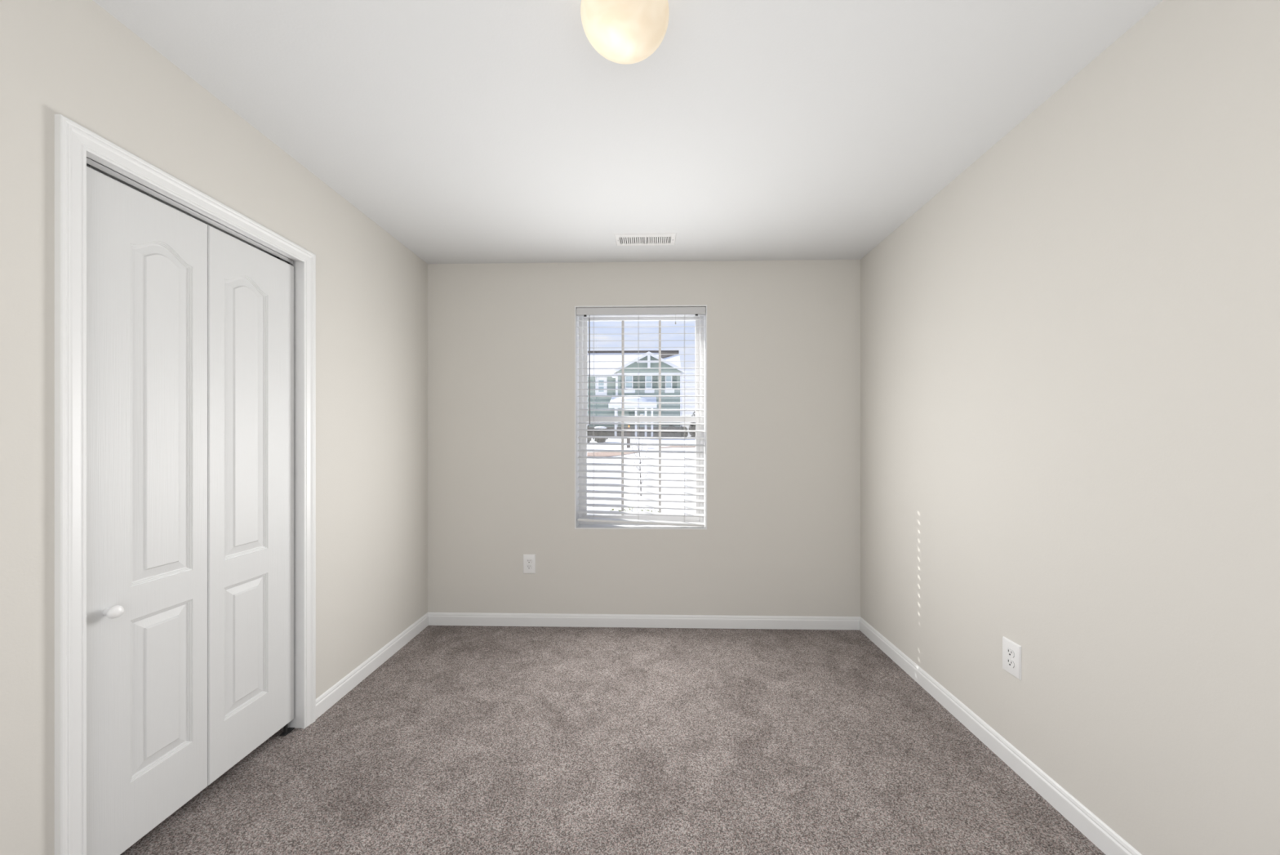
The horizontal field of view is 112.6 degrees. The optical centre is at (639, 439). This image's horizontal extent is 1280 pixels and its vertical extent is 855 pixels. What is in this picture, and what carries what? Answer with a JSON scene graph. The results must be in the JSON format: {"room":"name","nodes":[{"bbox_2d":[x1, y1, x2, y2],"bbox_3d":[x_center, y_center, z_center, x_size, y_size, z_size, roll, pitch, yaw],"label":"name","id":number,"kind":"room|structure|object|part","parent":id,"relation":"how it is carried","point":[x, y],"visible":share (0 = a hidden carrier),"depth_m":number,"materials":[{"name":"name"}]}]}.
{"room":"empty bedroom","nodes":[
{"label":"empty bedroom","id":0,"kind":"room"},
{"bbox_2d":[0,0,427,854],"bbox_3d":[-1.534,0.033,1.295,0.115,2.440,3.642,0,0,1],"label":"wall","id":1,"kind":"structure","parent":0,"point":[74,60],"depth_m":1.31,"materials":[{"name":"white paint"}]},
{"bbox_2d":[54,114,315,854],"bbox_3d":[-1.520,0.215,1.493,0.132,2.076,0.823,0,0,1],"label":"door frame","id":2,"kind":"structure","parent":1,"relation":"attached to","point":[73,140],"depth_m":1.12,"materials":[{"name":"white paint"}]},
{"bbox_2d":[86,156,294,854],"bbox_3d":[-1.504,0.240,1.492,0.079,2.024,0.716,0,0,1],"label":"door","id":3,"kind":"structure","parent":1,"relation":"in","point":[190,317],"depth_m":1.39,"materials":[{"name":"white paint"}]},
{"bbox_3d":[-1.490,0.487,1.206,0.036,0.035,0.035,0,0,1],"label":"knob","id":4,"kind":"part","parent":3,"relation":"part of","materials":[{"name":"white plastic"}]},
{"bbox_2d":[315,612,428,719],"bbox_3d":[-1.472,1.212,1.238,0.012,0.083,3.302,0,0,1],"label":"baseboard","id":5,"kind":"structure","parent":1,"relation":"attached to","point":[330,697],"depth_m":2.25,"materials":[{"name":"white paint"}]},
{"bbox_2d":[120,625,1105,854],"bbox_3d":[-0.348,1.313,1.265,3.757,0.120,3.642,0,0,1],"label":"floor","id":6,"kind":"structure","parent":0,"point":[466,740],"depth_m":1.65,"materials":[{"name":"carpet"}]},
{"bbox_2d":[93,0,1162,263],"bbox_3d":[-0.348,-1.262,1.265,3.757,0.150,3.642,0,0,1],"label":"ceiling","id":7,"kind":"structure","parent":0,"point":[468,131],"depth_m":1.51,"materials":[{"name":"white paint"}]},
{"bbox_2d":[580,0,669,63],"bbox_3d":[-0.039,-1.103,1.101,0.227,0.169,0.227,0,0,1],"label":"ceiling light","id":8,"kind":"object","parent":7,"relation":"attached to","point":[620,31],"visible":1,"depth_m":1.07,"materials":[{"name":"white glass"}]},
{"bbox_2d":[614,232,676,245],"bbox_3d":[0.033,-1.181,2.530,0.358,0.012,0.146,0,0,1],"label":"ceiling vent","id":9,"kind":"object","parent":7,"relation":"in","point":[642,238],"visible":1,"depth_m":2.52,"materials":[{"name":"white metal"}]},
{"bbox_2d":[427,259,860,616],"bbox_3d":[0.012,0.033,2.965,2.892,2.440,0.225,0,0,1],"label":"wall","id":10,"kind":"structure","parent":0,"point":[782,535],"depth_m":2.85,"materials":[{"name":"white paint"}]},
{"bbox_2d":[523,554,535,573],"bbox_3d":[-0.744,0.838,2.867,0.083,0.129,0.009,0,0,1],"label":"wall outlet","id":11,"kind":"object","parent":10,"relation":"attached to","point":[529,560],"visible":1,"depth_m":2.87,"materials":[{"name":"white plastic"}]},
{"bbox_2d":[574,304,706,529],"bbox_3d":[0.007,-0.147,2.962,0.884,1.494,0.222,0,0,1],"label":"window","id":12,"kind":"structure","parent":10,"relation":"in","point":[580,347],"depth_m":2.99,"materials":[{"name":"white paint"}]},
{"bbox_2d":[576,306,705,526],"bbox_3d":[0.005,-0.150,2.882,0.864,1.472,0.070,0,0,1],"label":"window blind","id":13,"kind":"object","parent":12,"relation":"attached to","point":[610,311],"visible":1,"depth_m":2.88,"materials":[{"name":"white plastic"}]},
{"bbox_3d":[-0.314,-0.141,2.899,0.005,1.398,0.054,0,0,1],"label":"ladder cord","id":14,"kind":"part","parent":13,"relation":"part of","materials":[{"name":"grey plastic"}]},
{"bbox_3d":[0.006,0.558,2.891,0.855,0.056,0.051,0,0,1],"label":"rail","id":15,"kind":"part","parent":13,"relation":"part of","materials":[{"name":"white plastic"}]},
{"bbox_3d":[0.008,0.207,3.006,0.822,0.732,0.030,0,0,1],"label":"sash","id":16,"kind":"part","parent":12,"relation":"part of","materials":[{"name":"white plastic"}]},
{"bbox_3d":[0.009,-0.494,3.037,0.822,0.743,0.026,0,0,1],"label":"sash","id":17,"kind":"part","parent":12,"relation":"part of","materials":[{"name":"white plastic"}]},
{"bbox_2d":[427,612,860,630],"bbox_3d":[0.009,1.212,2.847,2.892,0.083,0.012,0,0,1],"label":"baseboard","id":18,"kind":"structure","parent":10,"relation":"attached to","point":[553,620],"depth_m":2.84,"materials":[{"name":"white paint"}]},
{"bbox_2d":[860,0,1279,854],"bbox_3d":[1.472,0.033,1.220,0.115,2.440,3.642,0,0,1],"label":"wall","id":19,"kind":"structure","parent":0,"point":[1070,350],"depth_m":1.28,"materials":[{"name":"white paint"}]},
{"bbox_2d":[859,617,1142,854],"bbox_3d":[1.407,1.212,1.166,0.012,0.083,3.302,0,0,1],"label":"baseboard","id":20,"kind":"structure","parent":19,"relation":"attached to","point":[1107,840],"depth_m":1.60,"materials":[{"name":"white paint"}]},
{"bbox_2d":[1002,635,1021,679],"bbox_3d":[1.421,0.837,1.635,0.009,0.129,0.083,0,0,1],"label":"wall outlet","id":21,"kind":"object","parent":19,"relation":"attached to","point":[1011,651],"visible":1,"depth_m":1.63,"materials":[{"name":"white plastic"}]},
{"bbox_2d":[1006,657,1014,667],"bbox_3d":[1.418,0.857,1.635,0.003,0.026,0.035,0,0,1],"label":"receptacle","id":22,"kind":"object","parent":21,"relation":"attached to","point":[1010,661],"depth_m":1.63,"materials":[{"name":"white plastic"}]},
{"bbox_2d":[1006,648,1014,657],"bbox_3d":[1.418,0.818,1.635,0.003,0.026,0.035,0,0,1],"label":"receptacle","id":23,"kind":"object","parent":21,"relation":"attached to","point":[1010,651],"depth_m":1.63,"materials":[{"name":"white plastic"}]},
{"label":"outside","id":24,"kind":"structure","parent":0,"visible":0},
{"bbox_2d":[586,437,695,515],"bbox_3d":[2.029,0.719,81.513,180.000,2.050,156.923,0,0,1],"label":"ground","id":25,"kind":"structure","parent":24,"point":[676,441],"depth_m":14.99,"materials":[{"name":"white snow"}]},
{"bbox_2d":[586,424,592,442],"bbox_3d":[-3.755,-0.370,27.113,1.545,1.443,1.277,0,0,1],"label":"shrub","id":26,"kind":"object","parent":25,"relation":"on","point":[588,439],"visible":0.17,"depth_m":27.01,"materials":[{"name":"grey plant"}]},
{"bbox_2d":[591,426,608,442],"bbox_3d":[-2.607,-0.286,28.065,1.166,1.136,1.032,0,0,1],"label":"shrub","id":27,"kind":"object","parent":25,"relation":"on","point":[601,433],"visible":0.73,"depth_m":27.88,"materials":[{"name":"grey plant"}]},
{"bbox_2d":[586,451,638,456],"bbox_3d":[-1.694,0.702,20.060,4.929,0.314,1.668,0,0,-22],"label":"ground patch","id":28,"kind":"structure","parent":25,"relation":"on","point":[599,453],"depth_m":19.92,"materials":[{"name":"beige snow"}]},
{"bbox_2d":[626,426,631,448],"bbox_3d":[-0.618,-0.047,22.997,0.220,1.200,0.450,0,0,1],"label":"wooden post","id":29,"kind":"object","parent":25,"relation":"on","point":[627,428],"visible":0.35,"depth_m":22.94,"materials":[{"name":"brown wood"}]},
{"bbox_2d":[609,503,658,511],"bbox_3d":[-0.050,1.264,5.003,0.773,0.990,0.487,0,0,1],"label":"shrub","id":30,"kind":"object","parent":25,"relation":"on","point":[632,504],"visible":0.05,"depth_m":5.01,"materials":[{"name":"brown plant"}]},
{"bbox_2d":[586,350,686,436],"bbox_3d":[-2.617,-4.207,40.928,13.530,9.120,11.100,0,0,1],"label":"house","id":31,"kind":"structure","parent":25,"relation":"on","point":[666,355],"depth_m":37.99,"materials":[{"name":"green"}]},
{"bbox_3d":[-3.544,-4.872,39.075,0.470,1.050,0.030,0,0,1],"label":"pane","id":32,"kind":"part","parent":31,"relation":"part of","materials":[{"name":"grey"}]},
{"bbox_2d":[620,375,622,388],"bbox_3d":[-1.535,-5.107,38.000,0.360,1.120,0.100,0,0,1],"label":"shutter","id":33,"kind":"object","parent":31,"relation":"hanging from","point":[620,375],"depth_m":37.98,"materials":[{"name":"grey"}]},
{"bbox_3d":[-0.985,-5.112,38.011,0.560,1.030,0.030,0,0,1],"label":"pane","id":34,"kind":"part","parent":31,"relation":"part of","materials":[{"name":"grey"}]},
{"bbox_3d":[-0.680,-1.347,37.979,0.650,2.200,0.100,0,0,1],"label":"door","id":35,"kind":"part","parent":31,"relation":"part of","materials":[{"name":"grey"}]},
{"bbox_2d":[633,375,639,388],"bbox_3d":[-0.360,-5.107,37.971,0.510,1.120,0.100,0,0,1],"label":"shutter","id":36,"kind":"object","parent":31,"relation":"hanging from","point":[636,378],"depth_m":37.95,"materials":[{"name":"grey"}]},
{"bbox_2d":[640,375,644,387],"bbox_3d":[0.220,-5.107,37.956,0.410,1.120,0.100,0,0,1],"label":"shutter","id":37,"kind":"object","parent":31,"relation":"hanging from","point":[642,377],"depth_m":37.93,"materials":[{"name":"grey"}]},
{"bbox_3d":[0.770,-5.112,37.968,0.470,1.030,0.030,0,0,1],"label":"pane","id":38,"kind":"part","parent":31,"relation":"part of","materials":[{"name":"grey"}]},
{"bbox_2d":[652,375,657,387],"bbox_3d":[1.344,-5.107,37.928,0.440,1.120,0.100,0,0,1],"label":"shutter","id":39,"kind":"object","parent":31,"relation":"hanging from","point":[655,378],"depth_m":37.90,"materials":[{"name":"grey"}]},
{"bbox_2d":[662,375,665,387],"bbox_3d":[2.089,-5.107,37.910,0.250,1.120,0.100,0,0,1],"label":"shutter","id":40,"kind":"object","parent":31,"relation":"hanging from","point":[663,376],"depth_m":37.88,"materials":[{"name":"grey"}]},
{"bbox_3d":[2.549,-5.112,37.923,0.450,1.030,0.030,0,0,1],"label":"pane","id":41,"kind":"part","parent":31,"relation":"part of","materials":[{"name":"grey"}]},
{"bbox_2d":[672,375,676,387],"bbox_3d":[3.084,-5.107,37.885,0.380,1.120,0.100,0,0,1],"label":"shutter","id":42,"kind":"object","parent":31,"relation":"hanging from","point":[674,377],"depth_m":37.86,"materials":[{"name":"grey"}]},
{"bbox_2d":[630,428,651,495],"bbox_3d":[0.033,0.664,12.029,0.576,1.915,0.557,0,0,1],"label":"sapling","id":43,"kind":"object","parent":25,"relation":"on","point":[639,468],"visible":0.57,"depth_m":12.01,"materials":[{"name":"brown plant"}]},
{"bbox_2d":[653,426,665,436],"bbox_3d":[1.656,-0.548,36.579,0.982,1.203,0.845,0,0,1],"label":"shrub","id":44,"kind":"object","parent":25,"relation":"on","point":[656,433],"visible":0.43,"depth_m":36.45,"materials":[{"name":"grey plant"}]},
{"bbox_2d":[665,425,676,436],"bbox_3d":[2.645,-0.610,36.543,1.048,1.238,0.844,0,0,1],"label":"shrub","id":45,"kind":"object","parent":25,"relation":"on","point":[670,427],"visible":0.6,"depth_m":36.39,"materials":[{"name":"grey plant"}]},
{"bbox_2d":[661,445,695,448],"bbox_3d":[2.462,0.394,23.571,2.650,0.186,2.650,0,0,1],"label":"ground patch","id":46,"kind":"structure","parent":25,"relation":"on","point":[667,446],"depth_m":22.47,"materials":[{"name":"beige snow"}]},
{"bbox_2d":[677,426,688,436],"bbox_3d":[3.653,-0.542,36.507,0.996,1.160,0.866,0,0,1],"label":"shrub","id":47,"kind":"object","parent":25,"relation":"on","point":[682,428],"visible":0.72,"depth_m":36.35,"materials":[{"name":"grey plant"}]},
{"bbox_2d":[688,422,695,436],"bbox_3d":[4.808,-0.822,37.675,1.091,1.457,0.928,0,0,1],"label":"shrub","id":48,"kind":"object","parent":25,"relation":"on","point":[692,427],"visible":0.52,"depth_m":37.52,"materials":[{"name":"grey plant"}]}
]}

